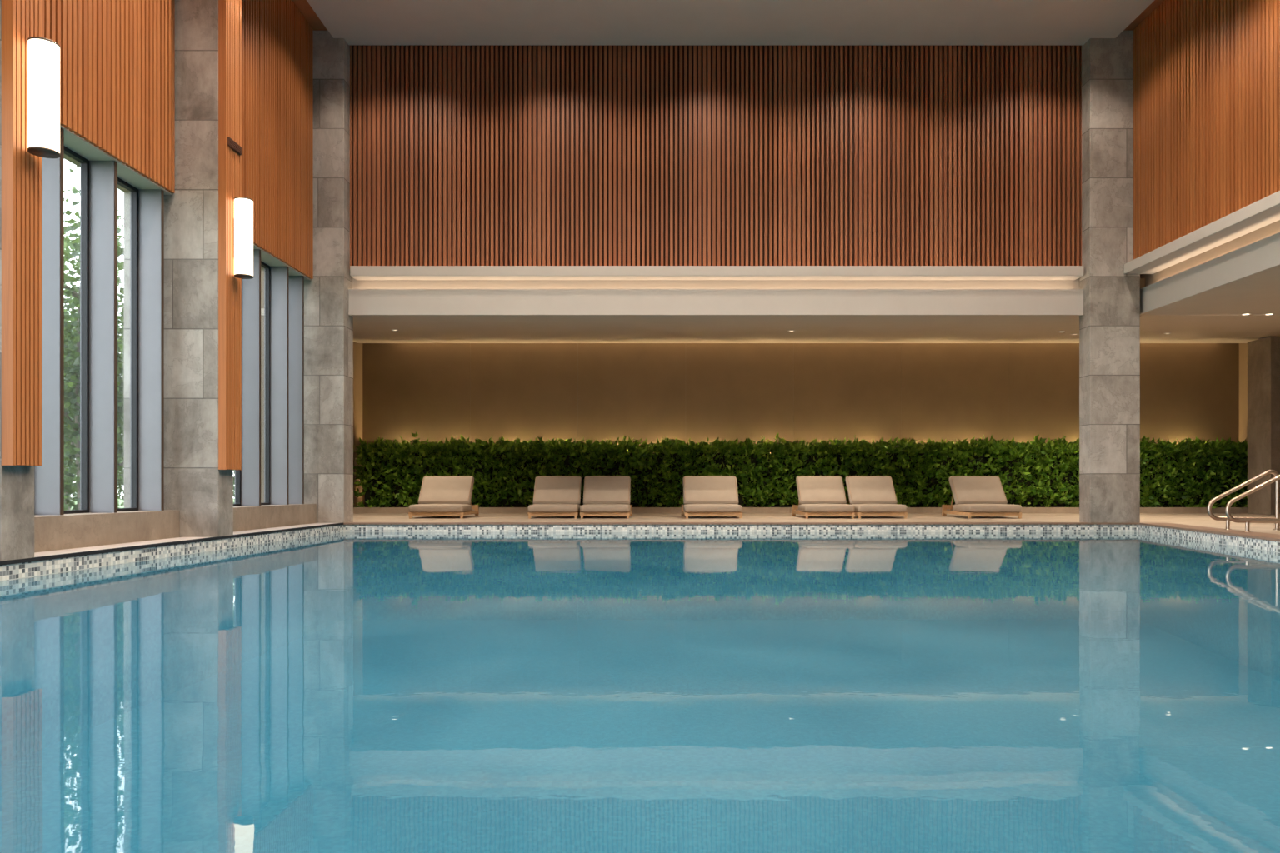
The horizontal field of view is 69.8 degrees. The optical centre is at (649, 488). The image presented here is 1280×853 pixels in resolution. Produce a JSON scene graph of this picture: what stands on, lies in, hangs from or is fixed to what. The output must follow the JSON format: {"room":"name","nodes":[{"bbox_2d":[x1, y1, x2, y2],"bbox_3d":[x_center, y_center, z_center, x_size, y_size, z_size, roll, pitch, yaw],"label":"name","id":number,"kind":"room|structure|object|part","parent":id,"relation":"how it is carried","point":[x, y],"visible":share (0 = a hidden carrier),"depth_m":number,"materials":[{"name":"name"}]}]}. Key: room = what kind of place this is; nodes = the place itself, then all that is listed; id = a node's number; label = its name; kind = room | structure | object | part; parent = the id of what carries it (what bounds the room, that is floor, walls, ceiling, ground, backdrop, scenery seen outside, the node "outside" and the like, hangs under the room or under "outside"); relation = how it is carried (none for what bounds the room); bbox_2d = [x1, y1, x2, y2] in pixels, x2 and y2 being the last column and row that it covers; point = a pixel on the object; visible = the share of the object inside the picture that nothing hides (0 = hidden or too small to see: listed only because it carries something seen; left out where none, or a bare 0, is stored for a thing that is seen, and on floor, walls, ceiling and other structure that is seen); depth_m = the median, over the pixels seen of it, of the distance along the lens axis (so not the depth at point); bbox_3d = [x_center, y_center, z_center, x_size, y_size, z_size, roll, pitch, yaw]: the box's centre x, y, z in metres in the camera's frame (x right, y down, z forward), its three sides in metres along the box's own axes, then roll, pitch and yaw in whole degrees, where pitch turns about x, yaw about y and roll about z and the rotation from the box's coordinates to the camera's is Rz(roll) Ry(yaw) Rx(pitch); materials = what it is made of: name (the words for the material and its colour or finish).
{"room":"indoor swimming pool","nodes":[
{"label":"indoor swimming pool","id":0,"kind":"room"},
{"bbox_2d":[41,0,313,279],"bbox_3d":[-5.084,-4.997,10.300,0.092,3.735,6.880,0,0,0],"label":"wall","id":1,"kind":"structure","parent":0,"point":[117,57],"depth_m":9.65,"materials":[{"name":"brown wood"}]},
{"bbox_2d":[353,341,362,507],"bbox_3d":[-6.345,-1.475,17.140,0.150,4.000,5.920,0,0,0],"label":"wall","id":2,"kind":"structure","parent":0,"point":[357,347],"depth_m":19.62,"materials":[{"name":"beige paint"}]},
{"bbox_2d":[0,525,1279,581],"bbox_3d":[1.361,1.250,5.375,11.915,1.450,16.742,0,0,0],"label":"wall","id":3,"kind":"structure","parent":0,"point":[12,572],"depth_m":13.75,"materials":[{"name":"tile"}]},
{"bbox_2d":[0,532,1279,852],"bbox_3d":[1.362,0.660,5.375,11.907,0.001,16.734,0,0,0],"label":"water","id":4,"kind":"object","parent":3,"relation":"in","point":[342,692],"visible":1,"depth_m":2.92,"materials":[{"name":"blue liquid"}]},
{"bbox_2d":[350,45,1081,265],"bbox_3d":[1.010,-5.070,14.059,11.260,3.590,0.102,0,0,0],"label":"wall","id":5,"kind":"structure","parent":0,"point":[460,155],"depth_m":14.01,"materials":[{"name":"brown wood"}]},
{"bbox_2d":[352,277,1079,289],"bbox_3d":[1.100,-4.800,14.225,13.400,4.150,0.150,0,0,0],"label":"wall","id":6,"kind":"structure","parent":0,"point":[357,284],"depth_m":14.15,"materials":[{"name":"white paint"}]},
{"bbox_2d":[350,265,1083,279],"bbox_3d":[1.010,-3.285,14.000,11.080,0.150,0.300,0,0,0],"label":"ledge","id":7,"kind":"object","parent":6,"relation":"attached to","point":[357,272],"visible":1,"depth_m":13.85,"materials":[{"name":"white paint"}]},
{"bbox_2d":[291,0,1164,45],"bbox_3d":[1.115,-6.811,4.985,11.730,0.123,17.970,0,0,0],"label":"ceiling","id":8,"kind":"structure","parent":0,"point":[360,22],"depth_m":13.22,"materials":[{"name":"paint"}]},
{"bbox_2d":[362,343,1239,507],"bbox_3d":[3.290,-1.460,20.060,19.120,3.970,0.120,0,0,0],"label":"wall","id":9,"kind":"structure","parent":0,"point":[437,392],"depth_m":20.00,"materials":[{"name":"beige paint"}]},
{"bbox_2d":[352,265,1279,343],"bbox_3d":[3.290,-3.057,8.050,19.120,0.837,24.100,0,0,0],"label":"ceiling","id":10,"kind":"structure","parent":0,"point":[1212,316],"depth_m":15.80,"materials":[{"name":"paint"}]},
{"bbox_2d":[348,289,1083,315],"bbox_3d":[1.005,-2.834,13.967,11.180,0.393,0.035,0,0,0],"label":"fascia","id":11,"kind":"object","parent":10,"relation":"attached to","point":[361,302],"visible":1,"depth_m":13.95,"materials":[{"name":"white paint"}]},
{"bbox_2d":[1140,232,1279,314],"bbox_3d":[7.438,-2.829,4.975,0.035,0.382,17.950,0,0,0],"label":"fascia","id":12,"kind":"object","parent":10,"relation":"attached to","point":[1262,255],"depth_m":12.06,"materials":[{"name":"white paint"}]},
{"bbox_2d":[1263,313,1274,315],"bbox_3d":[9.378,-2.633,13.884,0.150,0.008,0.150,0,0,0],"label":"recessed light","id":13,"kind":"object","parent":10,"relation":"in","point":[1267,314],"visible":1,"depth_m":13.89,"materials":[{"name":"white paint"}]},
{"bbox_2d":[353,513,1279,534],"bbox_3d":[3.290,0.650,8.000,19.120,0.250,24.000,0,0,0],"label":"floor","id":14,"kind":"structure","parent":0,"point":[1192,519],"depth_m":15.82,"materials":[{"name":"beige stone"}]},
{"bbox_2d":[0,0,34,561],"bbox_3d":[-5.095,-3.172,6.665,1.010,7.395,0.350,0,0,0],"label":"stone pillar","id":15,"kind":"structure","parent":14,"relation":"on","point":[17,482],"depth_m":6.60,"materials":[{"name":"grey stone"}]},
{"bbox_2d":[1,0,41,465],"bbox_3d":[-4.550,-3.508,6.644,0.080,6.694,0.311,0,0,0],"label":"wall panel","id":16,"kind":"structure","parent":15,"relation":"attached to","point":[21,19],"depth_m":6.56,"materials":[{"name":"brown wood"}]},
{"bbox_2d":[27,36,59,158],"bbox_3d":[-4.405,-2.830,6.655,0.210,0.800,0.200,0,0,0],"label":"wall lamp","id":17,"kind":"object","parent":16,"relation":"attached to","point":[43,54],"visible":1,"depth_m":6.58,"materials":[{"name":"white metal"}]},
{"bbox_2d":[0,522,343,565],"bbox_3d":[-4.600,0.532,5.364,0.024,0.030,16.729,0,0,0],"label":"edging","id":18,"kind":"object","parent":14,"relation":"on","point":[142,547],"visible":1,"depth_m":8.29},
{"bbox_2d":[34,523,334,557],"bbox_3d":[-4.795,0.532,4.870,0.330,0.026,17.740,0,0,0],"label":"ledge","id":19,"kind":"object","parent":14,"relation":"on","point":[177,539],"visible":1,"depth_m":8.59,"materials":[{"name":"beige stone"}]},
{"bbox_2d":[164,0,233,537],"bbox_3d":[-5.095,-3.172,9.925,1.010,7.395,0.350,0,0,0],"label":"stone pillar","id":20,"kind":"structure","parent":14,"relation":"on","point":[195,487],"depth_m":9.75,"materials":[{"name":"grey stone"}]},
{"bbox_2d":[218,0,241,469],"bbox_3d":[-4.550,-3.526,9.934,0.080,6.659,0.371,0,0,0],"label":"wall panel","id":21,"kind":"structure","parent":20,"relation":"attached to","point":[229,11],"depth_m":9.81,"materials":[{"name":"brown wood"}]},
{"bbox_2d":[227,136,241,154],"bbox_3d":[-4.498,-3.708,9.935,0.024,0.085,0.310,0,0,0],"label":"vent plate","id":22,"kind":"object","parent":21,"relation":"attached to","point":[231,142],"visible":1,"depth_m":9.91,"materials":[{"name":"brown metal"}]},
{"bbox_2d":[233,196,253,279],"bbox_3d":[-4.410,-2.710,9.940,0.201,0.840,0.192,0,0,0],"label":"wall lamp","id":23,"kind":"object","parent":21,"relation":"attached to","point":[243,207],"visible":1,"depth_m":9.87,"materials":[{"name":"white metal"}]},
{"bbox_2d":[304,30,353,523],"bbox_3d":[-5.095,-3.172,13.965,1.010,7.395,0.430,0,0,0],"label":"stone pillar","id":24,"kind":"structure","parent":14,"relation":"on","point":[328,326],"depth_m":13.75,"materials":[{"name":"grey stone"}]},
{"bbox_2d":[353,507,409,513],"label":"planter","id":25,"kind":"object","parent":14,"relation":"on","point":[356,510],"depth_m":19.08,"materials":[{"name":"beige stone"}]},
{"bbox_2d":[408,475,479,518],"bbox_3d":[-3.700,0.151,16.504,0.970,0.749,1.412,0,0,0],"label":"sun lounger","id":26,"kind":"object","parent":14,"relation":"on","point":[439,495],"visible":1,"depth_m":16.50,"materials":[{"name":"beige fabric"}]},
{"bbox_2d":[408,504,471,512],"bbox_3d":[-3.700,0.355,16.230,0.950,0.154,0.860,0,0,0],"label":"seat cushion","id":27,"kind":"object","parent":26,"relation":"on","point":[419,507],"depth_m":15.81,"materials":[{"name":"beige fabric"}]},
{"bbox_3d":[-3.700,0.400,16.525,0.954,0.160,1.350,0,0,0],"label":"frame","id":28,"kind":"part","parent":26,"relation":"part of","materials":[{"name":"brown wood"}]},
{"bbox_2d":[418,476,474,504],"bbox_3d":[-3.700,0.048,16.673,0.940,0.534,0.481,0,0,0],"label":"cushion","id":29,"kind":"object","parent":26,"relation":"on","point":[434,490],"depth_m":16.59,"materials":[{"name":"beige fabric"}]},
{"bbox_3d":[-3.245,0.420,17.170,0.060,0.210,0.080,0,0,0],"label":"leg","id":30,"kind":"part","parent":26,"relation":"part of","materials":[{"name":"brown wood"}]},
{"bbox_2d":[479,507,529,513],"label":"planter","id":31,"kind":"object","parent":14,"relation":"on","point":[482,510],"depth_m":19.08,"materials":[{"name":"beige stone"}]},
{"bbox_2d":[527,475,584,518],"bbox_3d":[-1.680,0.151,16.504,0.878,0.749,1.412,0,0,0],"label":"sun lounger","id":32,"kind":"object","parent":14,"relation":"on","point":[553,495],"visible":0.92,"depth_m":16.50,"materials":[{"name":"beige fabric"}]},
{"bbox_3d":[-1.680,0.400,16.525,0.864,0.160,1.350,0,0,0],"label":"frame","id":33,"kind":"part","parent":32,"relation":"part of","materials":[{"name":"brown wood"}]},
{"bbox_2d":[528,504,580,512],"bbox_3d":[-1.680,0.355,16.230,0.860,0.154,0.860,0,0,0],"label":"seat cushion","id":34,"kind":"object","parent":32,"relation":"on","point":[535,507],"depth_m":15.80,"materials":[{"name":"beige fabric"}]},
{"bbox_2d":[533,476,581,504],"bbox_3d":[-1.680,0.048,16.673,0.851,0.534,0.481,0,0,0],"label":"cushion","id":35,"kind":"object","parent":32,"relation":"on","point":[547,490],"depth_m":16.59,"materials":[{"name":"beige fabric"}]},
{"bbox_2d":[580,475,631,518],"bbox_3d":[-0.780,0.151,16.504,0.878,0.749,1.412,0,0,0],"label":"sun lounger","id":36,"kind":"object","parent":14,"relation":"on","point":[602,495],"visible":1,"depth_m":16.50,"materials":[{"name":"beige fabric"}]},
{"bbox_2d":[580,504,630,512],"bbox_3d":[-0.780,0.355,16.230,0.860,0.154,0.860,0,0,0],"label":"seat cushion","id":37,"kind":"object","parent":36,"relation":"on","point":[585,507],"depth_m":15.80,"materials":[{"name":"beige fabric"}]},
{"bbox_3d":[-0.780,0.400,16.525,0.864,0.160,1.350,0,0,0],"label":"frame","id":38,"kind":"part","parent":36,"relation":"part of","materials":[{"name":"brown wood"}]},
{"bbox_2d":[583,476,630,504],"bbox_3d":[-0.780,0.048,16.673,0.851,0.534,0.481,0,0,0],"label":"cushion","id":39,"kind":"object","parent":36,"relation":"on","point":[597,490],"depth_m":16.59,"materials":[{"name":"beige fabric"}]},
{"bbox_2d":[631,507,681,513],"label":"planter","id":40,"kind":"object","parent":14,"relation":"on","point":[634,510],"depth_m":19.08,"materials":[{"name":"beige stone"}]},
{"bbox_2d":[681,475,742,518],"bbox_3d":[1.100,0.151,16.504,1.021,0.749,1.412,0,0,0],"label":"sun lounger","id":41,"kind":"object","parent":14,"relation":"on","point":[702,495],"visible":1,"depth_m":16.50,"materials":[{"name":"beige fabric"}]},
{"bbox_2d":[682,476,738,504],"bbox_3d":[1.100,0.048,16.673,0.990,0.534,0.481,0,0,0],"label":"cushion","id":42,"kind":"object","parent":41,"relation":"on","point":[697,490],"depth_m":16.59,"materials":[{"name":"beige fabric"}]},
{"bbox_3d":[1.100,0.400,16.525,1.004,0.160,1.350,0,0,0],"label":"frame","id":43,"kind":"part","parent":41,"relation":"part of","materials":[{"name":"brown wood"}]},
{"bbox_2d":[683,504,742,512],"bbox_3d":[1.100,0.355,16.230,1.000,0.154,0.860,0,0,0],"label":"seat cushion","id":44,"kind":"object","parent":41,"relation":"on","point":[687,507],"depth_m":15.80,"materials":[{"name":"beige fabric"}]},
{"bbox_2d":[343,522,1138,524],"bbox_3d":[1.393,0.533,13.890,11.985,0.028,0.320,0,0,0],"label":"coping","id":45,"kind":"object","parent":14,"relation":"on","point":[344,523],"visible":0.96,"depth_m":13.73},
{"bbox_2d":[740,507,798,513],"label":"planter","id":46,"kind":"object","parent":14,"relation":"on","point":[789,510],"depth_m":19.08,"materials":[{"name":"beige stone"}]},
{"bbox_2d":[353,431,1247,509],"bbox_3d":[3.290,-0.384,19.473,19.080,1.641,0.946,0,0,0],"label":"hedge","id":47,"kind":"object","parent":46,"relation":"on","point":[1190,473],"visible":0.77,"depth_m":19.26,"materials":[{"name":"green plant"}]},
{"bbox_2d":[792,475,854,518],"bbox_3d":[3.110,0.151,16.504,0.878,0.749,1.412,0,0,0],"label":"sun lounger","id":48,"kind":"object","parent":14,"relation":"on","point":[817,495],"visible":1,"depth_m":16.50,"materials":[{"name":"beige fabric"}]},
{"bbox_3d":[2.698,0.420,17.170,0.054,0.210,0.080,0,0,0],"label":"leg","id":49,"kind":"part","parent":48,"relation":"part of","materials":[{"name":"brown wood"}]},
{"bbox_2d":[795,476,846,504],"bbox_3d":[3.110,0.048,16.673,0.851,0.534,0.481,0,0,0],"label":"cushion","id":50,"kind":"object","parent":48,"relation":"on","point":[811,490],"depth_m":16.59,"materials":[{"name":"beige fabric"}]},
{"bbox_3d":[3.110,0.400,16.525,0.864,0.160,1.350,0,0,0],"label":"frame","id":51,"kind":"part","parent":48,"relation":"part of","materials":[{"name":"brown wood"}]},
{"bbox_2d":[798,504,854,512],"bbox_3d":[3.110,0.355,16.230,0.860,0.154,0.860,0,0,0],"label":"seat cushion","id":52,"kind":"object","parent":48,"relation":"on","point":[802,507],"depth_m":15.81,"materials":[{"name":"beige fabric"}]},
{"bbox_2d":[840,475,907,518],"bbox_3d":[4.020,0.151,16.504,0.878,0.749,1.412,0,0,0],"label":"sun lounger","id":53,"kind":"object","parent":14,"relation":"on","point":[869,495],"visible":0.91,"depth_m":16.50,"materials":[{"name":"beige fabric"}]},
{"bbox_2d":[845,476,897,504],"bbox_3d":[4.020,0.048,16.673,0.851,0.534,0.481,0,0,0],"label":"cushion","id":54,"kind":"object","parent":53,"relation":"on","point":[861,490],"depth_m":16.59,"materials":[{"name":"beige fabric"}]},
{"bbox_2d":[852,504,907,512],"bbox_3d":[4.020,0.355,16.230,0.860,0.154,0.860,0,0,0],"label":"seat cushion","id":55,"kind":"object","parent":53,"relation":"on","point":[858,507],"depth_m":15.80,"materials":[{"name":"beige fabric"}]},
{"bbox_3d":[4.020,0.400,16.525,0.864,0.160,1.350,0,0,0],"label":"frame","id":56,"kind":"part","parent":53,"relation":"part of","materials":[{"name":"brown wood"}]},
{"bbox_2d":[905,507,941,513],"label":"planter","id":57,"kind":"object","parent":14,"relation":"on","point":[910,510],"depth_m":19.08,"materials":[{"name":"beige stone"}]},
{"bbox_2d":[941,475,1021,518],"bbox_3d":[5.960,0.151,16.504,0.960,0.749,1.412,0,0,0],"label":"sun lounger","id":58,"kind":"object","parent":14,"relation":"on","point":[972,495],"visible":1,"depth_m":16.50,"materials":[{"name":"beige fabric"}]},
{"bbox_3d":[5.510,0.420,17.170,0.059,0.210,0.080,0,0,0],"label":"leg","id":59,"kind":"part","parent":58,"relation":"part of","materials":[{"name":"brown wood"}]},
{"bbox_2d":[948,476,1007,504],"bbox_3d":[5.960,0.048,16.673,0.930,0.534,0.481,0,0,0],"label":"cushion","id":60,"kind":"object","parent":58,"relation":"on","point":[965,490],"depth_m":16.59,"materials":[{"name":"beige fabric"}]},
{"bbox_3d":[5.960,0.400,16.525,0.944,0.160,1.350,0,0,0],"label":"frame","id":61,"kind":"part","parent":58,"relation":"part of","materials":[{"name":"brown wood"}]},
{"bbox_2d":[952,504,1021,512],"bbox_3d":[5.960,0.355,16.230,0.940,0.154,0.860,0,0,0],"label":"seat cushion","id":62,"kind":"object","parent":58,"relation":"on","point":[957,507],"depth_m":15.81,"materials":[{"name":"beige fabric"}]},
{"bbox_2d":[1020,507,1079,513],"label":"planter","id":63,"kind":"object","parent":14,"relation":"on","point":[1024,510],"depth_m":19.08,"materials":[{"name":"beige stone"}]},
{"bbox_2d":[1079,30,1139,523],"bbox_3d":[6.975,-3.172,13.925,0.750,7.395,0.350,0,0,0],"label":"stone pillar","id":64,"kind":"structure","parent":14,"relation":"on","point":[1109,324],"depth_m":13.75,"materials":[{"name":"grey stone"}]},
{"bbox_2d":[1140,507,1207,513],"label":"planter","id":65,"kind":"object","parent":14,"relation":"on","point":[1142,510],"depth_m":19.08,"materials":[{"name":"beige stone"}]},
{"bbox_2d":[1138,523,1279,541],"bbox_3d":[5.846,0.533,5.370,0.431,0.028,17.161,0,0,11],"label":"coping","id":66,"kind":"object","parent":14,"relation":"on","point":[1276,537],"visible":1,"depth_m":11.09},
{"bbox_2d":[1211,507,1225,513],"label":"planter","id":67,"kind":"object","parent":14,"relation":"on","point":[1218,510],"depth_m":19.08,"materials":[{"name":"beige stone"}]},
{"bbox_2d":[1230,507,1247,513],"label":"planter","id":68,"kind":"object","parent":14,"relation":"on","point":[1232,510],"depth_m":19.08,"materials":[{"name":"beige stone"}]},
{"bbox_2d":[1207,470,1279,530],"bbox_3d":[7.467,0.147,11.521,0.839,0.755,0.089,0,0,12],"label":"handrail","id":69,"kind":"object","parent":14,"relation":"on","point":[1275,473],"visible":0.91,"depth_m":11.49,"materials":[{"name":"silver metal"}]},
{"bbox_3d":[7.286,0.455,11.558,0.044,0.140,0.044,0,0,0],"label":"post","id":70,"kind":"part","parent":69,"relation":"part of","materials":[{"name":"silver metal"}]},
{"bbox_2d":[1225,474,1279,532],"bbox_3d":[7.257,0.147,10.821,0.839,0.755,0.089,0,0,12],"label":"handrail","id":71,"kind":"object","parent":14,"relation":"on","point":[1247,522],"visible":0.94,"depth_m":10.84,"materials":[{"name":"silver metal"}]},
{"bbox_3d":[7.076,0.455,10.858,0.044,0.140,0.044,0,0,0],"label":"post","id":72,"kind":"part","parent":71,"relation":"part of","materials":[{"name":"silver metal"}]},
{"bbox_2d":[1247,336,1279,514],"bbox_3d":[12.484,-1.221,18.250,0.728,3.492,0.700,0,0,0],"label":"stone pillar","id":73,"kind":"structure","parent":14,"relation":"on","point":[1263,354],"depth_m":18.13,"materials":[{"name":"grey stone"}]},
{"bbox_2d":[1133,0,1279,259],"bbox_3d":[7.284,-5.110,4.872,0.092,3.510,17.745,0,0,0],"label":"wall","id":74,"kind":"structure","parent":0,"point":[1207,72],"depth_m":12.06,"materials":[{"name":"brown wood"}]},
{"bbox_2d":[1140,220,1279,286],"bbox_3d":[7.570,-4.825,5.075,0.460,4.100,18.150,0,0,0],"label":"wall","id":75,"kind":"structure","parent":0,"point":[1271,229],"depth_m":12.24,"materials":[{"name":"paint"}]},
{"bbox_2d":[1140,278,1144,316],"bbox_3d":[7.497,-2.920,14.053,0.085,0.550,0.195,0,0,0],"label":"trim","id":76,"kind":"structure","parent":75,"relation":"attached to","point":[1142,280],"depth_m":13.96,"materials":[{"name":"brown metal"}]},
{"bbox_2d":[1124,190,1279,274],"bbox_3d":[7.320,-3.285,4.870,0.440,0.150,17.740,0,0,0],"label":"ledge","id":77,"kind":"object","parent":75,"relation":"attached to","point":[1262,212],"visible":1,"depth_m":11.81,"materials":[{"name":"white paint"}]},
{"bbox_2d":[1239,343,1247,442],"bbox_3d":[12.925,-1.350,7.950,0.150,4.250,24.300,0,0,0],"label":"wall","id":78,"kind":"structure","parent":0,"point":[1242,347],"depth_m":19.86,"materials":[{"name":"beige paint"}]},
{"bbox_3d":[-5.370,-5.013,5.075,0.460,3.725,18.150,0,0,0],"label":"wall","id":79,"kind":"structure","parent":0,"visible":0},
{"bbox_2d":[34,125,179,552],"bbox_3d":[-5.250,-1.312,8.295,0.500,3.674,2.900,0,0,0],"label":"window","id":80,"kind":"structure","parent":79,"relation":"in","point":[99,481],"depth_m":8.72,"materials":[{"name":"metal"}]},
{"bbox_3d":[-5.362,-1.442,8.345,0.008,3.315,0.710,0,0,0],"label":"pane","id":81,"kind":"part","parent":80,"relation":"part of","materials":[{"name":"clear glass"}]},
{"bbox_3d":[-5.362,-1.442,8.295,0.055,3.353,2.900,0,0,0],"label":"frame","id":82,"kind":"part","parent":80,"relation":"part of","materials":[{"name":"grey metal"}]},
{"bbox_3d":[-5.250,0.380,8.295,0.500,0.290,2.900,0,0,0],"label":"sill","id":83,"kind":"part","parent":80,"relation":"part of","materials":[{"name":"stone"}]},
{"bbox_3d":[-5.362,-1.442,9.165,0.008,3.315,0.750,0,0,0],"label":"pane","id":84,"kind":"part","parent":80,"relation":"part of","materials":[{"name":"clear glass"}]},
{"bbox_2d":[233,244,316,531],"bbox_3d":[-5.250,-1.312,11.925,0.500,3.674,3.640,0,0,0],"label":"window","id":85,"kind":"structure","parent":79,"relation":"in","point":[268,489],"depth_m":12.88,"materials":[{"name":"metal"}]},
{"bbox_3d":[-5.362,-1.442,11.555,0.008,3.315,0.770,0,0,0],"label":"pane","id":86,"kind":"part","parent":85,"relation":"part of","materials":[{"name":"clear glass"}]},
{"bbox_3d":[-5.362,-1.442,11.925,0.055,3.353,3.640,0,0,0],"label":"frame","id":87,"kind":"part","parent":85,"relation":"part of","materials":[{"name":"grey metal"}]},
{"bbox_3d":[-5.362,-1.442,12.445,0.008,3.315,0.830,0,0,0],"label":"pane","id":88,"kind":"part","parent":85,"relation":"part of","materials":[{"name":"clear glass"}]},
{"bbox_3d":[-5.250,0.380,11.925,0.500,0.290,3.640,0,0,0],"label":"sill","id":89,"kind":"part","parent":85,"relation":"part of","materials":[{"name":"stone"}]}
]}

